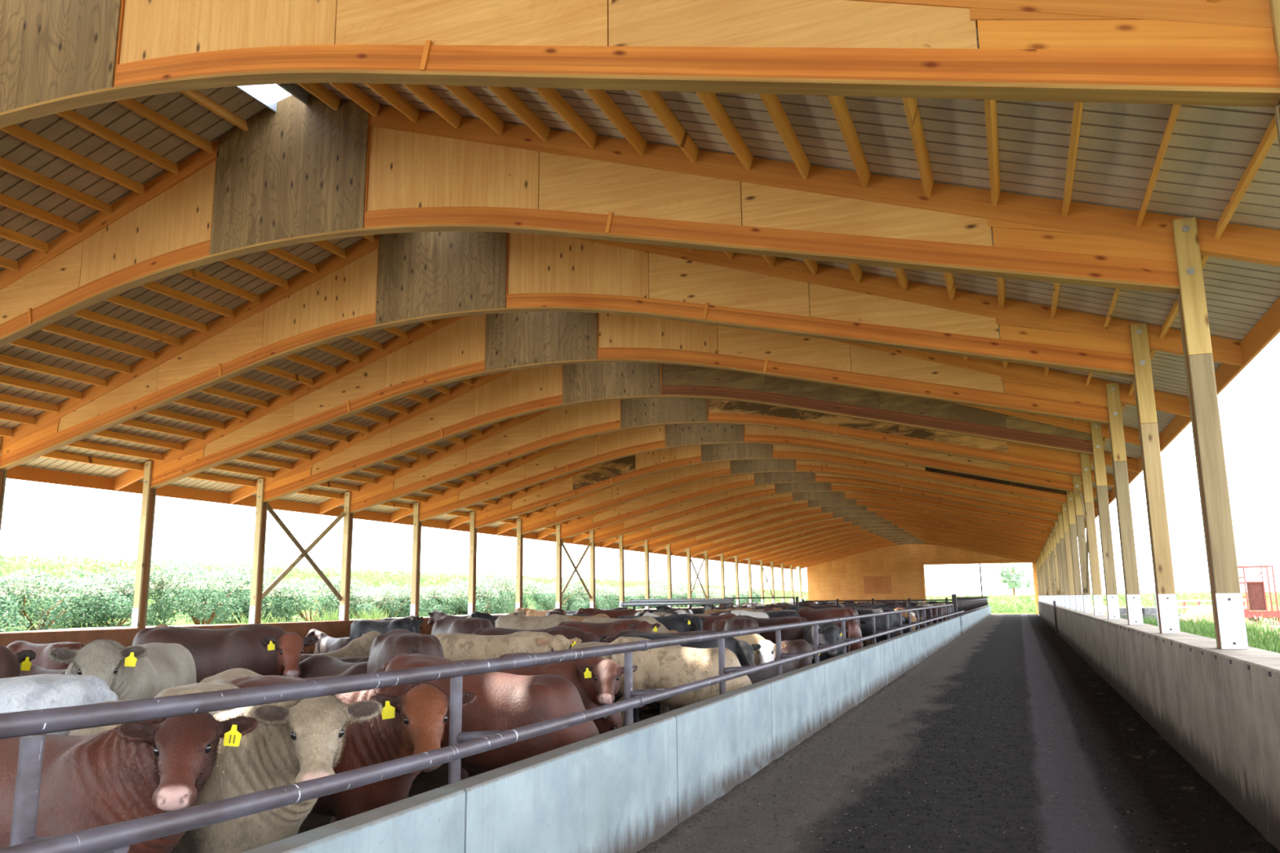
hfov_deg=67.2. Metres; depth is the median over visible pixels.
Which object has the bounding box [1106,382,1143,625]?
support post
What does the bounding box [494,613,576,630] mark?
cow
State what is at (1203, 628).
grass strip
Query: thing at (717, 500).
roof beam
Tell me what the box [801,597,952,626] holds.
fence
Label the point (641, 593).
shrub
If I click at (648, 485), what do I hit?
roof beam
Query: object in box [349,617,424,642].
cow
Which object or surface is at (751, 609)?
cow
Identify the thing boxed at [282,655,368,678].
cow
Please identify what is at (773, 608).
cow
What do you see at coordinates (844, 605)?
cow
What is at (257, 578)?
support post
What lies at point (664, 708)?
cow
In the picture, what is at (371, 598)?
shrub
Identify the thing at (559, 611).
cow
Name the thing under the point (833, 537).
roof beam
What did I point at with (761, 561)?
support post
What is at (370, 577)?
crop field
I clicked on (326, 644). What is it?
cow
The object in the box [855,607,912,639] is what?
cow
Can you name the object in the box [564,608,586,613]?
cow
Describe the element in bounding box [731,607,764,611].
cow
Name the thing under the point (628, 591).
shrub
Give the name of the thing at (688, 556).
support post
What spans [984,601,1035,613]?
weeds
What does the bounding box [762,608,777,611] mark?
cow
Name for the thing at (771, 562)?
support post
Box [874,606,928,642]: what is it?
cow
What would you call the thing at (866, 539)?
roof beam
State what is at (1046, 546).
support post
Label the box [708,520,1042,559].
roof beam
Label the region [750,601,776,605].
cow
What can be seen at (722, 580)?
support post
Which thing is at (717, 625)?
cow
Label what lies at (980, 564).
steel post
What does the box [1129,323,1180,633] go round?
support post
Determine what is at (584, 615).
cow
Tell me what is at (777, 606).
cow
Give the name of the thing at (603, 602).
shrub
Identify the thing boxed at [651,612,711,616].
cow
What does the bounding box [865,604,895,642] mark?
cow
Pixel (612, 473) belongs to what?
roof beam
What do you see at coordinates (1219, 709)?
wall
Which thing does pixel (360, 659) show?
cow
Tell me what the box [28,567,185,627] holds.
shrub
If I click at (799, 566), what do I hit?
support post
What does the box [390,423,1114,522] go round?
roof beam
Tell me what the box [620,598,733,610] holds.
pipe rail
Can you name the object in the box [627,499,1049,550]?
roof beam
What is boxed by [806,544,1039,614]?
wall
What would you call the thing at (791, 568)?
support post
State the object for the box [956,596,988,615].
fence
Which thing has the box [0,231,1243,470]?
roof beam
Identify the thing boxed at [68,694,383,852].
cow
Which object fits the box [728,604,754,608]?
cow
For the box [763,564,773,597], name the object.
brace
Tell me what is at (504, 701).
cow
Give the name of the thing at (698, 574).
brace
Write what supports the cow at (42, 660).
on the floor at (424, 782)
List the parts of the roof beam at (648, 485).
web panel, web panel, web panel, ridge plate, web panel, web panel, web panel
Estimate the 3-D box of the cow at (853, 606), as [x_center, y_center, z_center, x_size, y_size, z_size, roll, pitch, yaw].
[7.863,7.178,34.797,0.749,1.384,2.152,-4,-11,19]
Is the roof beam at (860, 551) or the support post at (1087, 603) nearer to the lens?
the support post at (1087, 603)
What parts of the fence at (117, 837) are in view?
fence post, rail, rail, fence post, fence post, fence post, rail, rail, fence post, fence post, fence post, fence post, fence post, rail, fence post, fence post, rail, fence post, fence post, fence post, fence post, fence post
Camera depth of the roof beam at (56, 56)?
6.80 m
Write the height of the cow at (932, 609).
1.280 m
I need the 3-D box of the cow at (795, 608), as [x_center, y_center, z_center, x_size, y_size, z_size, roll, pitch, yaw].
[5.484,6.471,30.862,2.226,1.432,0.775,-10,-14,43]
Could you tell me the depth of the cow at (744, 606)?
48.92 m
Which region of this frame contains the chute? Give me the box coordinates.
[1237,565,1279,624]
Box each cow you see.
[0,645,36,678]
[0,674,118,735]
[0,711,260,852]
[6,640,84,670]
[20,664,66,676]
[46,638,196,701]
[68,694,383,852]
[132,623,319,683]
[154,624,167,627]
[154,668,262,711]
[230,675,477,821]
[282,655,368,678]
[299,654,368,662]
[301,631,380,657]
[302,675,343,823]
[303,629,351,653]
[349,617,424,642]
[367,628,444,673]
[370,667,479,777]
[380,615,423,629]
[382,653,599,773]
[427,610,471,626]
[431,615,493,635]
[433,631,581,661]
[455,659,622,780]
[466,610,526,617]
[471,611,533,627]
[471,626,608,648]
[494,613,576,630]
[498,652,637,706]
[513,608,566,616]
[545,608,564,616]
[557,618,660,636]
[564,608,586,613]
[564,613,609,621]
[569,641,680,714]
[573,613,591,616]
[575,608,636,618]
[581,615,671,633]
[601,629,706,724]
[604,607,631,610]
[606,636,751,726]
[613,631,760,723]
[617,613,706,632]
[634,612,671,617]
[640,608,681,612]
[641,702,661,711]
[645,608,675,613]
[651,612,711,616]
[652,608,693,614]
[655,605,705,614]
[658,630,678,633]
[668,639,822,711]
[685,611,727,615]
[688,613,737,631]
[702,604,734,609]
[703,608,755,613]
[704,608,733,610]
[710,618,728,631]
[711,609,799,617]
[713,605,750,609]
[718,604,742,607]
[719,615,807,644]
[723,615,760,635]
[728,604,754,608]
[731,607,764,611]
[733,633,786,670]
[742,602,765,608]
[742,608,799,614]
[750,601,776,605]
[752,605,783,609]
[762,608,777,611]
[764,604,795,608]
[772,607,782,609]
[782,605,824,612]
[796,606,856,663]
[799,601,839,607]
[803,622,848,664]
[817,602,829,605]
[822,606,866,627]
[828,601,854,607]
[833,621,862,653]
[843,601,871,606]
[849,605,865,609]
[853,602,880,604]
[855,601,897,606]
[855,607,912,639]
[858,603,884,605]
[861,608,920,646]
[862,608,922,646]
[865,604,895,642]
[871,601,911,608]
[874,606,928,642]
[911,600,938,606]
[915,605,952,630]
[916,602,945,627]
[920,604,933,627]
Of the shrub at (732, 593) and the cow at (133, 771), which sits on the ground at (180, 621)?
the shrub at (732, 593)
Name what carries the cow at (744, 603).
on the floor at (424, 782)
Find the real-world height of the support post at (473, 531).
3.848 m
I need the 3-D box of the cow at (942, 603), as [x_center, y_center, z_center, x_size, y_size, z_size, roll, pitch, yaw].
[16.183,10.352,52.811,2.019,1.348,0.750,-2,-10,6]
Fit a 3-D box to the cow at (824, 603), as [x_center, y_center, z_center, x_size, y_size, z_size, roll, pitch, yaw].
[8.816,9.782,49.532,2.167,1.462,0.707,2,-10,-12]
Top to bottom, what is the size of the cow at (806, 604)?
1.505 m
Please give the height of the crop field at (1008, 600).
2.162 m
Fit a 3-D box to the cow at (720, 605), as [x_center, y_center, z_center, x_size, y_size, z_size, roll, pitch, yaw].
[5.945,11.673,59.939,2.206,1.488,0.720,0,-10,-6]
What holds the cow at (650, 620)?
on the floor at (424, 782)
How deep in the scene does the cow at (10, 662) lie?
6.77 m
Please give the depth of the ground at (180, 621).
44.38 m
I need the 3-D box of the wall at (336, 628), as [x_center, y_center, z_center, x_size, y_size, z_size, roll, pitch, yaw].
[-3.551,8.776,42.149,0.353,1.231,98.814,-5,-11,21]
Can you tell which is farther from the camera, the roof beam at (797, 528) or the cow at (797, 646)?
the roof beam at (797, 528)
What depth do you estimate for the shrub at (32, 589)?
33.89 m
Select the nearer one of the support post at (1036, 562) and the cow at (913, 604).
the cow at (913, 604)
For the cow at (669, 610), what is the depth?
36.12 m
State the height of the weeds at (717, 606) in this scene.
1.039 m
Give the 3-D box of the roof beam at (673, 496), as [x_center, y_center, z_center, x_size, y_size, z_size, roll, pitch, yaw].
[5.951,2.268,39.554,22.680,4.044,0.170,-5,-11,21]
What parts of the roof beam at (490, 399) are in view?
web panel, web panel, web panel, ridge plate, web panel, web panel, web panel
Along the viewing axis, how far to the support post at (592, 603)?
45.86 m
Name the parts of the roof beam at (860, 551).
ridge plate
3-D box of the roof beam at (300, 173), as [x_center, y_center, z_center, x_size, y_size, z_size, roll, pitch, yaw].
[-4.631,-2.461,12.666,22.680,4.044,0.170,-5,-11,21]
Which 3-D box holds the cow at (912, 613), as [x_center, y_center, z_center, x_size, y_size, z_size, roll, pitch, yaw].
[7.829,6.405,30.394,2.122,1.347,0.694,-10,-14,42]
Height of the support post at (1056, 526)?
3.790 m
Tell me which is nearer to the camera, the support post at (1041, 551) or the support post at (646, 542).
the support post at (646, 542)
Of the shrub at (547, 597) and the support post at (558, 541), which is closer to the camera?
the support post at (558, 541)
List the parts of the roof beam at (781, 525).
web panel, web panel, web panel, ridge plate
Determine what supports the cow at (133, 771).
on the floor at (424, 782)
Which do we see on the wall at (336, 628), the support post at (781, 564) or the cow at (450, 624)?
the support post at (781, 564)
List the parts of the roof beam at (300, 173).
web panel, web panel, ridge plate, web panel, web panel, web panel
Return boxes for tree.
[984,562,1034,595]
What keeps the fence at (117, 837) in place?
on the floor at (424, 782)
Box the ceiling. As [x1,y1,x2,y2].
[0,0,1279,569]
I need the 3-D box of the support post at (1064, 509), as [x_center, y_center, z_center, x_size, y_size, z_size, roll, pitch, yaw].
[14.222,4.144,31.965,0.192,3.790,0.270,-5,-11,21]
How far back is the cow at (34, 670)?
8.95 m
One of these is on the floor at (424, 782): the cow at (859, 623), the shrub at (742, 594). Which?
the cow at (859, 623)
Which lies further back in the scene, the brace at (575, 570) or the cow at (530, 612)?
the brace at (575, 570)
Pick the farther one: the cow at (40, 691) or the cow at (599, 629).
the cow at (599, 629)
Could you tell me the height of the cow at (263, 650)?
1.444 m
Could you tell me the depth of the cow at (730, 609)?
42.70 m
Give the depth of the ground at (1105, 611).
63.50 m
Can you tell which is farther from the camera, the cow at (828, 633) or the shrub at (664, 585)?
the shrub at (664, 585)
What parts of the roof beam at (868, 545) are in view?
ridge plate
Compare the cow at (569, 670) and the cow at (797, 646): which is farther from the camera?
the cow at (797, 646)
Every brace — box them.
[262,503,344,601]
[561,542,591,599]
[690,556,706,598]
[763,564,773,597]
[1080,489,1088,593]
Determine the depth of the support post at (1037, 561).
78.91 m
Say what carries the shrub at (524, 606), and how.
on the ground at (180, 621)
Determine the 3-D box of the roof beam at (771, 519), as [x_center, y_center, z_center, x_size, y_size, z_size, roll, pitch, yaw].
[11.242,4.632,52.998,22.680,4.044,0.170,-5,-11,21]
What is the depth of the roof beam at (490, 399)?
22.65 m
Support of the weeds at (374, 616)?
on the ground at (180, 621)
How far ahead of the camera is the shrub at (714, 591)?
103.86 m
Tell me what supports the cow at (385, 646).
on the floor at (424, 782)
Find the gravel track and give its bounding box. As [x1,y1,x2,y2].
[9,607,694,632]
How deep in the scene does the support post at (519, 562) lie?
39.16 m
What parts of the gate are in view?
post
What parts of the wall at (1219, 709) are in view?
anchor plate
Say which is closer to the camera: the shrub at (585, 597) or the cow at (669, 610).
the cow at (669, 610)
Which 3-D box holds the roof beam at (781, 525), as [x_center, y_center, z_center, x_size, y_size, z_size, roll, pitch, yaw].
[12.564,5.224,56.359,22.680,4.044,0.170,-5,-11,21]
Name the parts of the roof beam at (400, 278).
web panel, web panel, web panel, ridge plate, web panel, web panel, web panel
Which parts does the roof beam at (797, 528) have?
web panel, web panel, web panel, ridge plate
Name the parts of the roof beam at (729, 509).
web panel, web panel, web panel, ridge plate, web panel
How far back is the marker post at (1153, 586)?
29.30 m
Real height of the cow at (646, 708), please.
0.917 m
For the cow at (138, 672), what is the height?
1.459 m
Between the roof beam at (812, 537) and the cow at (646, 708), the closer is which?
the cow at (646, 708)
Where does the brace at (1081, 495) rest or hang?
attached to the support post at (1098, 604)
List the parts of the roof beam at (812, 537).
web panel, web panel, web panel, ridge plate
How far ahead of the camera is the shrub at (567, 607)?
72.65 m
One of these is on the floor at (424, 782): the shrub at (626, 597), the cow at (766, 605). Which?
the cow at (766, 605)
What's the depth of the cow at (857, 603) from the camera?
57.06 m
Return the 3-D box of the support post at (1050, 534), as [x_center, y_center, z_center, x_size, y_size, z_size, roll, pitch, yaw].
[19.513,6.508,45.409,0.192,3.790,0.270,-5,-11,21]
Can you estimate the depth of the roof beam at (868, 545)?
84.17 m
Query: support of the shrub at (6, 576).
on the ground at (180, 621)
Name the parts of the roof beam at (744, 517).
web panel, web panel, web panel, ridge plate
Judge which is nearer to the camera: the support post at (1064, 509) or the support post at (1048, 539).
the support post at (1064, 509)
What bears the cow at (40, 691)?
on the floor at (424, 782)
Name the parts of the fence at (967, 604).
rail, rail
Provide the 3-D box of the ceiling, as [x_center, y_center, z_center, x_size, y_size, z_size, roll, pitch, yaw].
[6.920,2.548,42.050,23.100,4.343,107.055,-5,-11,21]
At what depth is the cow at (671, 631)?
16.91 m
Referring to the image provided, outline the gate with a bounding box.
[724,596,799,609]
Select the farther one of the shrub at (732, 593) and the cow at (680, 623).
the shrub at (732, 593)
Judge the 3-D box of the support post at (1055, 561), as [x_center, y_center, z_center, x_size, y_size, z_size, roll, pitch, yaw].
[18.190,5.917,42.048,0.192,3.790,0.270,-5,-11,21]
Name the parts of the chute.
rail, door panel, door frame, post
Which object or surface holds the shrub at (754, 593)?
on the ground at (180, 621)
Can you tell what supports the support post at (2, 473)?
on the wall at (336, 628)
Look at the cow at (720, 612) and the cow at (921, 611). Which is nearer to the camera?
the cow at (720, 612)
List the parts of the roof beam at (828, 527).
web panel, web panel, web panel, ridge plate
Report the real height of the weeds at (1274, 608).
0.757 m
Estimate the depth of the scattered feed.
8.68 m
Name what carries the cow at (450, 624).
on the floor at (424, 782)
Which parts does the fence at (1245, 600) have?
rail, rail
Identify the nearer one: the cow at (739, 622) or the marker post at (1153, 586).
the cow at (739, 622)
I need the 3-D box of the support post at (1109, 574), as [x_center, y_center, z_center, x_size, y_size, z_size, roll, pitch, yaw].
[8.931,1.779,18.521,0.192,3.790,0.270,-5,-11,21]
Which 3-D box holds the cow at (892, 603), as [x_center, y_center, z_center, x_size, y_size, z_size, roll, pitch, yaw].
[11.203,9.028,45.545,2.199,1.483,0.717,-4,-11,19]
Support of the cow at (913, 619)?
on the floor at (424, 782)
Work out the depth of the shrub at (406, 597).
52.79 m
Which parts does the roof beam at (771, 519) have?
web panel, web panel, web panel, ridge plate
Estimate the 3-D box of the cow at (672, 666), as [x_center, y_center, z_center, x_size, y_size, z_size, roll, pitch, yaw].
[0.480,3.016,10.707,1.915,1.340,0.691,-2,-10,9]
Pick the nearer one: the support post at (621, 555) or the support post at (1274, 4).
the support post at (1274, 4)
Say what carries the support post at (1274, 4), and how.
on the wall at (1219, 709)
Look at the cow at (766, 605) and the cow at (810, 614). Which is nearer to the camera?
the cow at (810, 614)
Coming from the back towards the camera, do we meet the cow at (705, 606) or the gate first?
the cow at (705, 606)
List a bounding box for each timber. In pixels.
[1119,608,1127,614]
[1120,614,1127,619]
[1142,608,1156,614]
[1142,614,1156,619]
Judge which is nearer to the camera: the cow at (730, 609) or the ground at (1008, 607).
the cow at (730, 609)
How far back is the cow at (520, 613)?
29.25 m
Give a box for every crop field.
[0,553,808,617]
[777,590,1279,610]
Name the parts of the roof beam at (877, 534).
web panel, web panel, ridge plate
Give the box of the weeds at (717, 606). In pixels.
[4,605,718,632]
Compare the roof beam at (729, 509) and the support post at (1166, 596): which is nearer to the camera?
the support post at (1166, 596)
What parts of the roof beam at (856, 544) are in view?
ridge plate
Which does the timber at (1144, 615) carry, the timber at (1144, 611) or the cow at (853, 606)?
the timber at (1144, 611)
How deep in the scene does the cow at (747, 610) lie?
24.45 m
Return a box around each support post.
[0,437,7,533]
[130,461,156,628]
[248,478,267,623]
[338,492,353,620]
[409,502,422,616]
[467,511,477,615]
[515,518,523,609]
[555,524,562,608]
[589,529,595,608]
[618,535,624,607]
[644,539,649,609]
[666,543,671,608]
[686,547,691,608]
[704,551,709,598]
[720,553,724,598]
[734,555,739,604]
[747,557,752,604]
[760,560,764,604]
[770,561,774,603]
[780,563,784,602]
[790,564,793,602]
[798,565,802,601]
[1035,562,1039,600]
[1036,560,1040,601]
[1037,559,1041,601]
[1038,557,1042,601]
[1039,555,1044,602]
[1040,551,1046,603]
[1040,553,1045,602]
[1042,548,1048,603]
[1044,545,1050,604]
[1045,542,1052,604]
[1047,537,1054,604]
[1048,533,1057,605]
[1051,527,1061,606]
[1054,520,1065,607]
[1057,513,1070,608]
[1061,503,1076,609]
[1066,491,1084,611]
[1072,475,1093,613]
[1080,453,1104,616]
[1090,422,1119,619]
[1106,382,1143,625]
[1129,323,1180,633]
[1172,217,1248,649]
[1269,0,1279,148]
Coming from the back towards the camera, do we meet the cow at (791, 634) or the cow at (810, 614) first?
the cow at (810, 614)
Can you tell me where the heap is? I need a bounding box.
[1178,604,1268,625]
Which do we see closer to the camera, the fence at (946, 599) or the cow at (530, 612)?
the cow at (530, 612)
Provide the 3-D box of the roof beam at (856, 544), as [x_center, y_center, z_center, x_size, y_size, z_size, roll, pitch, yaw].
[21.824,9.362,79.886,22.680,4.044,0.170,-5,-11,21]
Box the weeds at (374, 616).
[222,604,400,624]
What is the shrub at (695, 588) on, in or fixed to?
on the ground at (180, 621)
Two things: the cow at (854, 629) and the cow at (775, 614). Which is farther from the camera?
the cow at (775, 614)
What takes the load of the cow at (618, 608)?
on the floor at (424, 782)
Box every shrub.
[0,567,124,632]
[0,574,29,632]
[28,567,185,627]
[134,556,269,626]
[179,563,283,623]
[261,574,367,622]
[327,588,404,619]
[351,582,439,617]
[354,584,451,616]
[422,582,499,615]
[444,572,523,614]
[480,595,515,613]
[484,581,533,612]
[513,576,590,610]
[532,582,582,610]
[536,591,590,610]
[577,582,618,609]
[595,585,639,609]
[603,586,638,607]
[624,586,667,609]
[634,582,678,608]
[663,581,700,608]
[671,588,693,607]
[693,593,721,607]
[695,586,730,606]
[717,586,742,604]
[726,586,747,604]
[738,585,766,604]
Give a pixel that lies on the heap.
(1206, 610)
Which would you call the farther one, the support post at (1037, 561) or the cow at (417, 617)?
the support post at (1037, 561)
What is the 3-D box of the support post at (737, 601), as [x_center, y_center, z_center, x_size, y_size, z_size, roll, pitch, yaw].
[6.995,11.003,69.473,0.192,3.848,0.270,-5,-11,21]
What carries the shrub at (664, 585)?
on the ground at (180, 621)
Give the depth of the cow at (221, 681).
5.44 m
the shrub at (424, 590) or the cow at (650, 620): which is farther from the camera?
the shrub at (424, 590)
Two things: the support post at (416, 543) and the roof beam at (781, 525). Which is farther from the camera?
the roof beam at (781, 525)
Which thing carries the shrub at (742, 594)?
on the ground at (180, 621)
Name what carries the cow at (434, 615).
on the floor at (424, 782)
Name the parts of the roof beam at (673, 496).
web panel, web panel, web panel, ridge plate, web panel, web panel, web panel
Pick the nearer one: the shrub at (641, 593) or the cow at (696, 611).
the cow at (696, 611)
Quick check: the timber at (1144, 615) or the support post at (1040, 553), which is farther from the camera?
the support post at (1040, 553)
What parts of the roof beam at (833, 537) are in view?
web panel, web panel, ridge plate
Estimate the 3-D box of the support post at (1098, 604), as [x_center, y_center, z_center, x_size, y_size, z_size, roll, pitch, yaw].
[10.254,2.370,21.882,0.192,3.790,0.270,-5,-11,21]
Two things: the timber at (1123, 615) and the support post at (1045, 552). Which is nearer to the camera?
the timber at (1123, 615)
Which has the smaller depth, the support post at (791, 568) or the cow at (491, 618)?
the cow at (491, 618)
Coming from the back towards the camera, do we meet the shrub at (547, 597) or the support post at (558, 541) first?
the shrub at (547, 597)
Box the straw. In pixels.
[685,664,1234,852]
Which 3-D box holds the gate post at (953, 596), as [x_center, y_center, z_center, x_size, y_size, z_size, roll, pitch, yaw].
[13.449,8.042,41.098,0.180,1.750,0.180,-5,-11,21]
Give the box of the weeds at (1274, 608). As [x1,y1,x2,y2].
[1119,600,1279,627]
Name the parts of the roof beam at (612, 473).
web panel, web panel, web panel, ridge plate, web panel, web panel, web panel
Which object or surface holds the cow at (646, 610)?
on the floor at (424, 782)
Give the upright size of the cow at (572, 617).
1.349 m
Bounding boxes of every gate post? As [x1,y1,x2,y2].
[951,594,957,617]
[1053,600,1057,634]
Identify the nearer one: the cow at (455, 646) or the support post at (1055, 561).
the cow at (455, 646)
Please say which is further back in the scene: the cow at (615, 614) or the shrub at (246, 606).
the shrub at (246, 606)
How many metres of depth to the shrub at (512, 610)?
64.79 m
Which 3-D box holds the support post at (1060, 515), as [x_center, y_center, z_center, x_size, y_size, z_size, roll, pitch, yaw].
[15.545,4.735,35.326,0.192,3.790,0.270,-5,-11,21]
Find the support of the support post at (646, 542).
on the wall at (336, 628)
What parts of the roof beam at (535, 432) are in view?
web panel, web panel, web panel, ridge plate, web panel, web panel, web panel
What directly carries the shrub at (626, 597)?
on the ground at (180, 621)
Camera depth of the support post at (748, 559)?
72.75 m
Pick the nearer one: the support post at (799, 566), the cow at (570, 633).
the cow at (570, 633)
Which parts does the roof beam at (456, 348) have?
web panel, web panel, web panel, ridge plate, web panel, web panel, web panel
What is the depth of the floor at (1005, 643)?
9.00 m
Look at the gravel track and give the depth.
33.24 m
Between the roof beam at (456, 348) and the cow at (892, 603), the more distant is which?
the cow at (892, 603)
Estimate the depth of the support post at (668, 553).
55.97 m
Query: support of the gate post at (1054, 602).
on the floor at (1005, 643)
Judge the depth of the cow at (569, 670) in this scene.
8.61 m
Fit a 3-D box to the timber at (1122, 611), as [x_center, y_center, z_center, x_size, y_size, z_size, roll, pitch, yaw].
[22.367,8.473,44.155,1.000,0.280,0.360,-5,-11,21]
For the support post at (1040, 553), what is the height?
3.790 m
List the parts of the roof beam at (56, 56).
ridge plate, web panel, web panel, web panel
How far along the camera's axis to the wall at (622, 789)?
6.22 m
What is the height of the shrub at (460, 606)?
2.072 m
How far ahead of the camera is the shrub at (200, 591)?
38.96 m
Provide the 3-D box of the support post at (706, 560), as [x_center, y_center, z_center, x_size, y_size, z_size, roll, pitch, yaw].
[4.349,9.820,62.751,0.192,3.848,0.270,-5,-11,21]
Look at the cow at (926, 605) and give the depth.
45.96 m
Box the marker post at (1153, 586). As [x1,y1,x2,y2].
[1153,586,1159,626]
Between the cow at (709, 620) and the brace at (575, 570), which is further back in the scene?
the brace at (575, 570)
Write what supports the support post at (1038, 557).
on the wall at (1219, 709)
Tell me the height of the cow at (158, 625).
1.418 m
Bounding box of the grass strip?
[1120,612,1279,653]
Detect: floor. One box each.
[297,622,934,834]
[639,613,1279,852]
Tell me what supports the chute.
on the ground at (1105, 611)
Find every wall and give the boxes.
[0,606,718,653]
[242,605,991,852]
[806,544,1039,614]
[1037,601,1279,851]
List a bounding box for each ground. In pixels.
[0,564,808,631]
[991,607,1035,614]
[1092,603,1279,631]
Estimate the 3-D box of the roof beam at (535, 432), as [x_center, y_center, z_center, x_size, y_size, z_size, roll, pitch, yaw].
[0.660,-0.097,26.110,22.680,4.044,0.170,-5,-11,21]
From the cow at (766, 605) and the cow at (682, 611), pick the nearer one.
the cow at (682, 611)
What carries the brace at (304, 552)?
attached to the support post at (257, 578)
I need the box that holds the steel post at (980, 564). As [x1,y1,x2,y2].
[979,564,983,608]
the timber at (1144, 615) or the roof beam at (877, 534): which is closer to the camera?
the timber at (1144, 615)
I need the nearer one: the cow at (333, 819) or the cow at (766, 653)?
the cow at (333, 819)
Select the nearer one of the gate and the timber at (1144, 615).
the timber at (1144, 615)
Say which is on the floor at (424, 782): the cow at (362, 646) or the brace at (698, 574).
the cow at (362, 646)
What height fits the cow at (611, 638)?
1.264 m
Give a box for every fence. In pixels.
[0,604,964,852]
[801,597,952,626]
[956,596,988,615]
[1177,599,1247,613]
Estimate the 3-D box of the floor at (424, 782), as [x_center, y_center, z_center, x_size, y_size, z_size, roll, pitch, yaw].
[5.148,9.191,41.876,16.200,0.090,107.600,-5,-11,21]
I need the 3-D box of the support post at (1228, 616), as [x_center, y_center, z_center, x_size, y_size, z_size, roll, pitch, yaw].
[4.963,0.005,8.438,0.192,3.790,0.270,-5,-11,21]
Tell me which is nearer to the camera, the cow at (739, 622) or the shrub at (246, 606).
the cow at (739, 622)
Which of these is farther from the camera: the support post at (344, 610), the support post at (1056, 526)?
the support post at (1056, 526)
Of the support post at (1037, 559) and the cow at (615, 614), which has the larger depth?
the support post at (1037, 559)
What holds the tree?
on the ground at (1008, 607)
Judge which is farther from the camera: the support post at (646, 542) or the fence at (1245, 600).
the fence at (1245, 600)
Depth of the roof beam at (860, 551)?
87.47 m
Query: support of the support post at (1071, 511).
on the wall at (1219, 709)
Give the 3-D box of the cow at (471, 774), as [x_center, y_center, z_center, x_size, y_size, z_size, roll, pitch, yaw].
[-1.901,2.574,7.945,1.885,1.134,0.584,-5,-11,23]
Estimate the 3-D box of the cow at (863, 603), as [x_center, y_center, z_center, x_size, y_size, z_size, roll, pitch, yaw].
[12.583,10.071,51.131,2.070,1.382,0.768,-4,-11,19]
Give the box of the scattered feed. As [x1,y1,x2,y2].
[636,674,1277,852]
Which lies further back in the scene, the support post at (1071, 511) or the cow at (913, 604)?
the cow at (913, 604)
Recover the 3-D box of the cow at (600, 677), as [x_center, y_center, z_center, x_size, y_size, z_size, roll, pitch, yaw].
[-0.742,2.733,9.041,0.631,1.190,2.005,9,-14,-42]
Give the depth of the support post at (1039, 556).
68.81 m
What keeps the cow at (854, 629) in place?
on the floor at (424, 782)
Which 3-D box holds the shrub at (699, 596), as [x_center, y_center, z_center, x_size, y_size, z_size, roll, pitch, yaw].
[6.401,18.374,101.798,3.518,1.654,5.658,-10,-14,41]
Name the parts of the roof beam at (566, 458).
web panel, web panel, web panel, ridge plate, web panel, web panel, web panel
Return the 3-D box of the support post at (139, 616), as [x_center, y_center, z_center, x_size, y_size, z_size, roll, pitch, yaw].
[-11.523,2.727,22.418,0.192,3.848,0.270,-5,-11,21]
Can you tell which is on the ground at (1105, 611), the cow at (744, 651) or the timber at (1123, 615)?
the timber at (1123, 615)
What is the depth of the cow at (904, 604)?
40.11 m
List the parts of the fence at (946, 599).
rail, rail, fence post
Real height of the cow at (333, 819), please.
1.161 m
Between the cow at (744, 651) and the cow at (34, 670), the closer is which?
the cow at (34, 670)
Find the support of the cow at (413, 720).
on the floor at (424, 782)
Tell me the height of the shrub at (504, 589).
2.803 m
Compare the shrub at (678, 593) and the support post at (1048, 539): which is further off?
the shrub at (678, 593)
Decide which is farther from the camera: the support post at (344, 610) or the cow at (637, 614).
the support post at (344, 610)
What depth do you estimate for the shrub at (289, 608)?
45.07 m
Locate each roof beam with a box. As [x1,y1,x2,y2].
[0,0,1279,128]
[0,94,1279,347]
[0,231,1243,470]
[114,311,1191,490]
[229,362,1160,503]
[318,397,1138,514]
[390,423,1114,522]
[448,443,1110,528]
[496,459,1097,534]
[537,471,1084,539]
[571,482,1085,543]
[601,491,1076,546]
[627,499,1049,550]
[651,506,1047,552]
[671,511,1045,555]
[690,516,1044,557]
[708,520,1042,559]
[724,524,1041,560]
[737,528,1039,562]
[751,532,1039,564]
[759,534,1038,565]
[769,537,1037,566]
[779,540,1036,568]
[788,542,1035,568]
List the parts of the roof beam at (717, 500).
web panel, web panel, web panel, ridge plate, web panel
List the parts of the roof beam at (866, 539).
web panel, web panel, ridge plate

